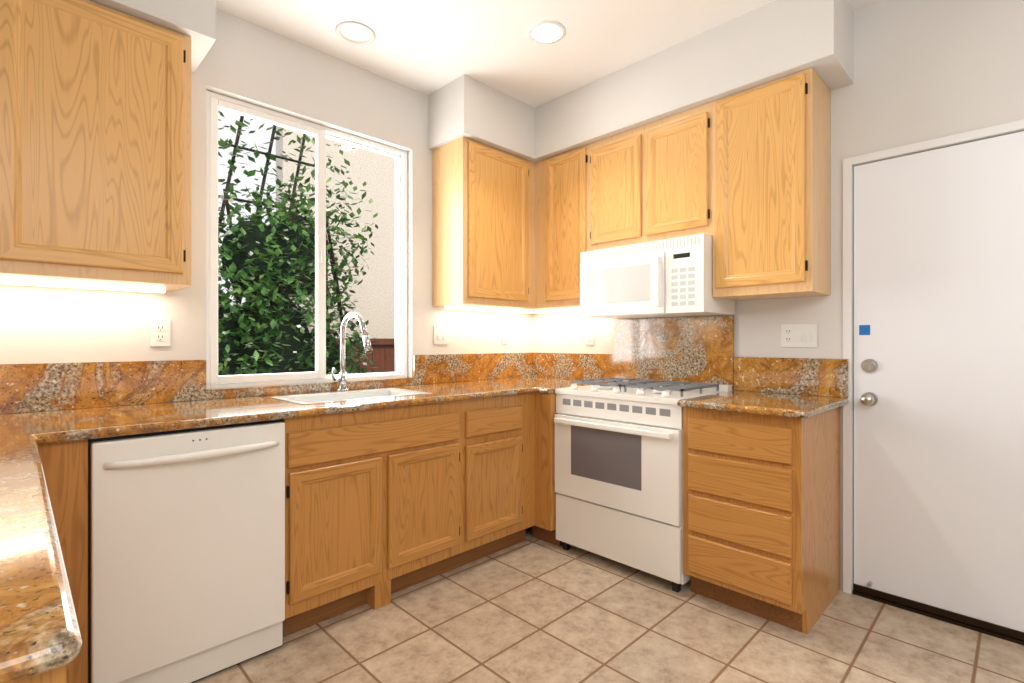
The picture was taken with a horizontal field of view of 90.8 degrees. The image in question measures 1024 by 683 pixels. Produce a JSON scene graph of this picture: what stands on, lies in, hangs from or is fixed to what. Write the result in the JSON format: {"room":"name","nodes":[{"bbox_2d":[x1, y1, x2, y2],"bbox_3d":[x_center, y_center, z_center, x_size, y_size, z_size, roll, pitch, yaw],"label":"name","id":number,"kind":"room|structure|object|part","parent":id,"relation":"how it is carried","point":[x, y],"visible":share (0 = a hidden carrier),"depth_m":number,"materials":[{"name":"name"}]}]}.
{"room":"kitchen","nodes":[
{"label":"kitchen","id":0,"kind":"room"},
{"bbox_2d":[0,8,531,413],"bbox_3d":[-1.732,-0.180,2.112,5.500,2.960,0.200,0,0,-45],"label":"wall","id":1,"kind":"structure","parent":0,"point":[243,60],"depth_m":2.46,"materials":[{"name":"paint"}]},
{"bbox_2d":[0,0,190,290],"bbox_3d":[-1.768,-0.713,1.707,1.120,0.982,0.323,0,0,-45],"label":"upper cabinet","id":2,"kind":"object","parent":1,"relation":"attached to","point":[95,143],"visible":1,"depth_m":1.78,"materials":[{"name":"brown wood"}]},
{"bbox_2d":[0,279,164,292],"bbox_3d":[-1.819,-0.213,1.773,1.000,0.014,0.040,0,0,-45],"label":"under-cabinet light","id":3,"kind":"object","parent":2,"relation":"attached to","point":[61,284],"visible":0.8,"depth_m":1.92,"materials":[{"name":"white plastic"}]},
{"bbox_2d":[150,319,169,345],"bbox_3d":[-1.516,-0.038,2.177,0.072,0.116,0.008,0,0,-45],"label":"electrical outlet","id":4,"kind":"object","parent":1,"relation":"attached to","point":[159,332],"visible":1,"depth_m":2.17,"materials":[{"name":"white plastic"}]},
{"bbox_2d":[206,90,406,388],"bbox_3d":[-1.052,-0.472,2.742,1.100,1.391,0.087,0,0,-45],"label":"window","id":5,"kind":"structure","parent":1,"relation":"in","point":[215,102],"depth_m":2.71,"materials":[{"name":"white plastic"}]},
{"bbox_2d":[0,352,613,435],"bbox_3d":[-0.802,0.173,2.364,3.418,0.180,0.744,0,0,-45],"label":"backsplash","id":6,"kind":"structure","parent":1,"relation":"attached to","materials":[{"name":"orange stone"}]},
{"bbox_2d":[206,377,413,390],"bbox_3d":[-1.010,0.222,2.699,1.100,0.006,0.066,0,0,-45],"label":"window sill","id":7,"kind":"structure","parent":1,"relation":"attached to","point":[248,387],"depth_m":2.57,"materials":[{"name":"gold stone"}]},
{"bbox_2d":[434,326,448,343],"bbox_3d":[-0.450,-0.042,3.226,0.118,0.116,0.010,0,0,-45],"label":"light switch","id":8,"kind":"object","parent":1,"relation":"attached to","point":[441,334],"visible":1,"depth_m":3.23,"materials":[{"name":"white plastic"}]},
{"bbox_2d":[432,137,531,310],"bbox_3d":[-0.195,-0.713,3.258,0.543,0.982,0.322,0,0,-45],"label":"upper cabinet","id":9,"kind":"object","parent":1,"relation":"attached to","point":[482,193],"depth_m":3.11,"materials":[{"name":"brown wood"}]},
{"bbox_2d":[445,306,532,312],"bbox_3d":[-0.135,-0.213,3.434,0.770,0.014,0.040,0,0,-45],"label":"under-cabinet light","id":10,"kind":"object","parent":9,"relation":"attached to","point":[501,310],"depth_m":3.37,"materials":[{"name":"white plastic"}]},
{"bbox_2d":[216,0,884,107],"bbox_3d":[0.171,-1.600,0.183,5.500,0.120,5.620,0,0,-45],"label":"ceiling","id":11,"kind":"structure","parent":0,"point":[427,47],"depth_m":2.52,"materials":[{"name":"paint"}]},
{"bbox_2d":[90,0,215,72],"bbox_3d":[-2.329,-1.373,1.133,2.875,0.334,0.355,0,0,-45],"label":"soffit","id":12,"kind":"object","parent":11,"relation":"attached to","point":[195,20],"depth_m":1.95,"materials":[{"name":"paint"}]},
{"bbox_2d":[335,22,374,45],"bbox_3d":[-0.781,-1.569,2.523,0.190,0.073,0.190,0,0,-45],"label":"recessed light","id":13,"kind":"object","parent":11,"relation":"in","point":[340,26],"visible":0.5,"depth_m":2.51,"materials":[{"name":"white plastic"}]},
{"bbox_2d":[528,20,565,43],"bbox_3d":[0.174,-1.561,2.513,0.190,0.058,0.190,0,0,-45],"label":"recessed light","id":14,"kind":"object","parent":11,"relation":"in","point":[547,32],"visible":0.94,"depth_m":2.50,"materials":[{"name":"white plastic"}]},
{"bbox_2d":[428,0,853,162],"bbox_3d":[0.537,-1.373,2.763,0.955,0.334,2.060,0,0,-45],"label":"soffit","id":15,"kind":"object","parent":11,"relation":"attached to","point":[771,41],"depth_m":2.67,"materials":[{"name":"paint"}]},
{"bbox_2d":[193,527,1023,682],"bbox_3d":[0.171,1.240,0.183,5.500,0.120,5.620,0,0,-45],"label":"floor","id":16,"kind":"structure","parent":0,"point":[530,609],"depth_m":2.00,"materials":[{"name":"tile"}]},
{"bbox_2d":[14,444,87,682],"bbox_3d":[-1.126,0.739,0.739,0.635,0.884,1.365,0,0,-45],"label":"base cabinet","id":17,"kind":"object","parent":16,"relation":"on","point":[76,671],"depth_m":1.50,"materials":[{"name":"brown wood"}]},
{"bbox_2d":[0,428,81,682],"bbox_3d":[-1.095,0.280,0.711,0.680,0.031,1.350,0,0,-45],"label":"countertop","id":18,"kind":"structure","parent":17,"relation":"on","point":[39,631],"depth_m":0.57,"materials":[{"name":"brown stone"}]},
{"bbox_2d":[42,440,87,639],"bbox_3d":[-1.778,0.739,1.489,0.760,0.884,0.618,0,0,-45],"label":"base cabinet","id":19,"kind":"object","parent":16,"relation":"on","point":[65,466],"depth_m":1.51,"materials":[{"name":"brown wood"}]},
{"bbox_2d":[88,419,284,682],"bbox_3d":[-1.261,0.739,1.921,0.578,0.874,0.673,0,0,-45],"label":"dishwasher","id":20,"kind":"object","parent":16,"relation":"on","point":[186,555],"visible":0.98,"depth_m":1.69,"materials":[{"name":"white plastic"}]},
{"bbox_3d":[-1.047,0.363,1.704,0.515,0.062,0.063,0,0,-45],"label":"handle","id":21,"kind":"part","parent":20,"relation":"part of","materials":[{"name":"white plastic"}]},
{"bbox_2d":[390,393,537,572],"bbox_3d":[-0.279,0.739,2.954,0.563,0.884,0.638,0,0,-45],"label":"base cabinet","id":22,"kind":"object","parent":16,"relation":"on","point":[464,473],"depth_m":2.56,"materials":[{"name":"brown wood"}]},
{"bbox_2d":[0,312,535,441],"bbox_3d":[-0.828,0.170,2.391,3.418,0.645,0.668,0,0,-45],"label":"countertop","id":23,"kind":"structure","parent":22,"relation":"on","point":[45,388],"depth_m":2.11,"materials":[{"name":"orange stone"}]},
{"bbox_2d":[331,312,372,391],"bbox_3d":[-0.833,0.055,2.603,0.120,0.416,0.274,0,0,-45],"label":"faucet","id":24,"kind":"object","parent":23,"relation":"on","point":[342,381],"depth_m":2.67,"materials":[{"name":"silver metal"}]},
{"bbox_2d":[536,353,613,393],"bbox_3d":[0.409,0.189,3.087,0.678,0.212,0.078,0,0,-45],"label":"backsplash","id":25,"kind":"structure","parent":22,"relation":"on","point":[570,367],"depth_m":3.47,"materials":[{"name":"orange stone"}]},
{"bbox_2d":[538,393,560,546],"bbox_3d":[0.186,0.739,3.339,0.641,0.884,0.742,0,0,-45],"label":"base cabinet","id":26,"kind":"object","parent":16,"relation":"on","point":[546,402],"depth_m":2.88,"materials":[{"name":"brown wood"}]},
{"bbox_2d":[554,378,731,592],"bbox_3d":[0.701,0.704,2.785,0.634,0.952,0.760,0,0,-45],"label":"range","id":27,"kind":"object","parent":16,"relation":"on","point":[619,468],"visible":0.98,"depth_m":2.56,"materials":[{"name":"white metal"}]},
{"bbox_3d":[0.490,0.438,2.578,0.042,0.028,0.698,0,0,-45],"label":"handle","id":28,"kind":"part","parent":27,"relation":"part of","materials":[{"name":"white metal"}]},
{"bbox_3d":[0.515,0.632,2.602,0.034,0.440,0.750,0,0,-45],"label":"oven door","id":29,"kind":"part","parent":27,"relation":"part of","materials":[{"name":"white metal"}]},
{"bbox_3d":[0.517,0.992,2.604,0.026,0.260,0.750,0,0,-45],"label":"drawer","id":30,"kind":"part","parent":27,"relation":"part of","materials":[{"name":"white metal"}]},
{"bbox_2d":[683,407,839,633],"bbox_3d":[1.169,0.739,2.360,0.616,0.883,0.493,0,0,-45],"label":"base cabinet","id":31,"kind":"object","parent":16,"relation":"on","point":[761,515],"visible":0.94,"depth_m":2.13,"materials":[{"name":"brown wood"}]},
{"bbox_2d":[677,357,848,418],"bbox_3d":[1.165,0.189,2.331,0.663,0.212,0.533,0,0,-45],"label":"countertop","id":32,"kind":"structure","parent":31,"relation":"on","point":[807,379],"depth_m":2.43,"materials":[{"name":"brown stone"}]},
{"bbox_2d":[532,0,1023,592],"bbox_3d":[2.058,-0.180,2.043,0.200,2.960,5.620,0,0,-45],"label":"wall","id":33,"kind":"structure","parent":0,"point":[924,70],"depth_m":2.27,"materials":[{"name":"paint"}]},
{"bbox_2d":[536,144,587,310],"bbox_3d":[0.411,-0.713,3.339,0.322,0.982,0.453,0,0,-45],"label":"upper cabinet","id":34,"kind":"object","parent":33,"relation":"attached to","point":[561,179],"depth_m":3.22,"materials":[{"name":"brown wood"}]},
{"bbox_2d":[535,309,579,312],"bbox_3d":[0.392,-0.213,3.476,0.040,0.014,0.600,0,0,-45],"label":"under-cabinet light","id":35,"kind":"object","parent":34,"relation":"attached to","point":[567,310],"depth_m":3.52,"materials":[{"name":"white plastic"}]},
{"bbox_2d":[585,327,593,343],"bbox_3d":[0.527,-0.038,3.444,0.010,0.116,0.072,0,0,-45],"label":"outlet","id":36,"kind":"object","parent":33,"relation":"attached to","point":[589,335],"visible":1,"depth_m":3.44,"materials":[{"name":"white plastic"}]},
{"bbox_2d":[588,127,639,250],"bbox_3d":[0.704,-0.868,3.043,0.322,0.672,0.380,0,0,-45],"label":"upper cabinet","id":37,"kind":"object","parent":33,"relation":"attached to","point":[613,161],"depth_m":2.94,"materials":[{"name":"brown wood"}]},
{"bbox_2d":[580,233,735,318],"bbox_3d":[0.799,-0.338,2.866,0.433,0.384,0.756,0,0,-45],"label":"microwave","id":38,"kind":"object","parent":33,"relation":"attached to","point":[672,277],"visible":1,"depth_m":2.68,"materials":[{"name":"white plastic"}]},
{"bbox_3d":[0.597,-0.307,2.812,0.068,0.318,0.546,0,0,-45],"label":"microwave door","id":39,"kind":"part","parent":38,"relation":"part of","materials":[{"name":"white"}]},
{"bbox_2d":[614,315,733,390],"bbox_3d":[0.938,0.079,3.019,0.020,0.442,0.762,0,0,-45],"label":"backsplash","id":40,"kind":"structure","parent":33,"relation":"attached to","point":[692,349],"depth_m":2.97,"materials":[{"name":"orange stone"}]},
{"bbox_2d":[640,102,711,242],"bbox_3d":[0.972,-0.868,2.770,0.322,0.672,0.385,0,0,-45],"label":"upper cabinet","id":41,"kind":"object","parent":33,"relation":"attached to","point":[676,150],"depth_m":2.66,"materials":[{"name":"brown wood"}]},
{"bbox_2d":[712,67,830,300],"bbox_3d":[1.263,-0.713,2.475,0.322,0.982,0.444,0,0,-45],"label":"upper cabinet","id":42,"kind":"object","parent":33,"relation":"attached to","point":[743,178],"depth_m":2.35,"materials":[{"name":"brown wood"}]},
{"bbox_2d":[733,357,848,397],"bbox_3d":[1.394,0.173,2.557,0.020,0.180,0.528,0,0,-45],"label":"backsplash","id":43,"kind":"structure","parent":33,"relation":"attached to","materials":[{"name":"orange stone"}]},
{"bbox_2d":[781,323,816,346],"bbox_3d":[1.433,-0.030,2.525,0.010,0.116,0.164,0,0,-45],"label":"electrical outlet","id":44,"kind":"object","parent":33,"relation":"attached to","point":[798,335],"visible":1,"depth_m":2.52,"materials":[{"name":"white plastic"}]},
{"bbox_2d":[843,119,1023,593],"bbox_3d":[1.879,0.160,2.071,0.012,2.041,0.892,0,0,-45],"label":"door frame","id":45,"kind":"structure","parent":33,"relation":"attached to","point":[848,163],"depth_m":2.37,"materials":[{"name":"white paint"}]},
{"bbox_2d":[853,131,1023,640],"bbox_3d":[1.877,0.172,2.069,0.118,1.985,0.812,0,0,-45],"label":"door","id":46,"kind":"structure","parent":33,"relation":"in","point":[939,425],"depth_m":2.14,"materials":[{"name":"white paint"}]},
{"bbox_3d":[1.617,0.521,2.301,0.073,1.194,0.072,0,0,-45],"label":"door hardware","id":47,"kind":"part","parent":46,"relation":"part of","materials":[{"name":"silver metal"}]},
{"bbox_2d":[853,590,1023,645],"bbox_3d":[1.903,1.173,2.094,0.070,0.014,0.816,0,0,-45],"label":"door threshold sill","id":48,"kind":"structure","parent":33,"relation":"attached to","point":[958,623],"depth_m":2.13,"materials":[{"name":"brown metal"}]},
{"label":"outside","id":49,"kind":"structure","parent":0,"visible":0},
{"bbox_3d":[-2.370,1.340,5.964,13.000,0.280,6.178,0,0,-45],"label":"ground","id":50,"kind":"structure","parent":49,"visible":0},
{"bbox_2d":[218,111,378,375],"bbox_3d":[-1.633,-0.401,3.480,1.782,3.204,1.024,0,0,-45],"label":"bush","id":51,"kind":"object","parent":50,"relation":"on","point":[280,301],"depth_m":3.42,"materials":[{"name":"green plant"}]},
{"bbox_2d":[276,126,393,338],"bbox_3d":[0.107,-0.910,7.689,7.050,4.220,0.200,0,0,-45],"label":"wall","id":52,"kind":"structure","parent":50,"relation":"on","point":[383,220],"depth_m":5.76,"materials":[{"name":"paint"}]},
{"bbox_2d":[336,338,393,373],"bbox_3d":[-0.589,0.585,5.806,6.715,1.230,0.065,0,0,-45],"label":"fence","id":53,"kind":"object","parent":50,"relation":"on","point":[378,354],"depth_m":5.06,"materials":[{"name":"brown wood"}]}
]}

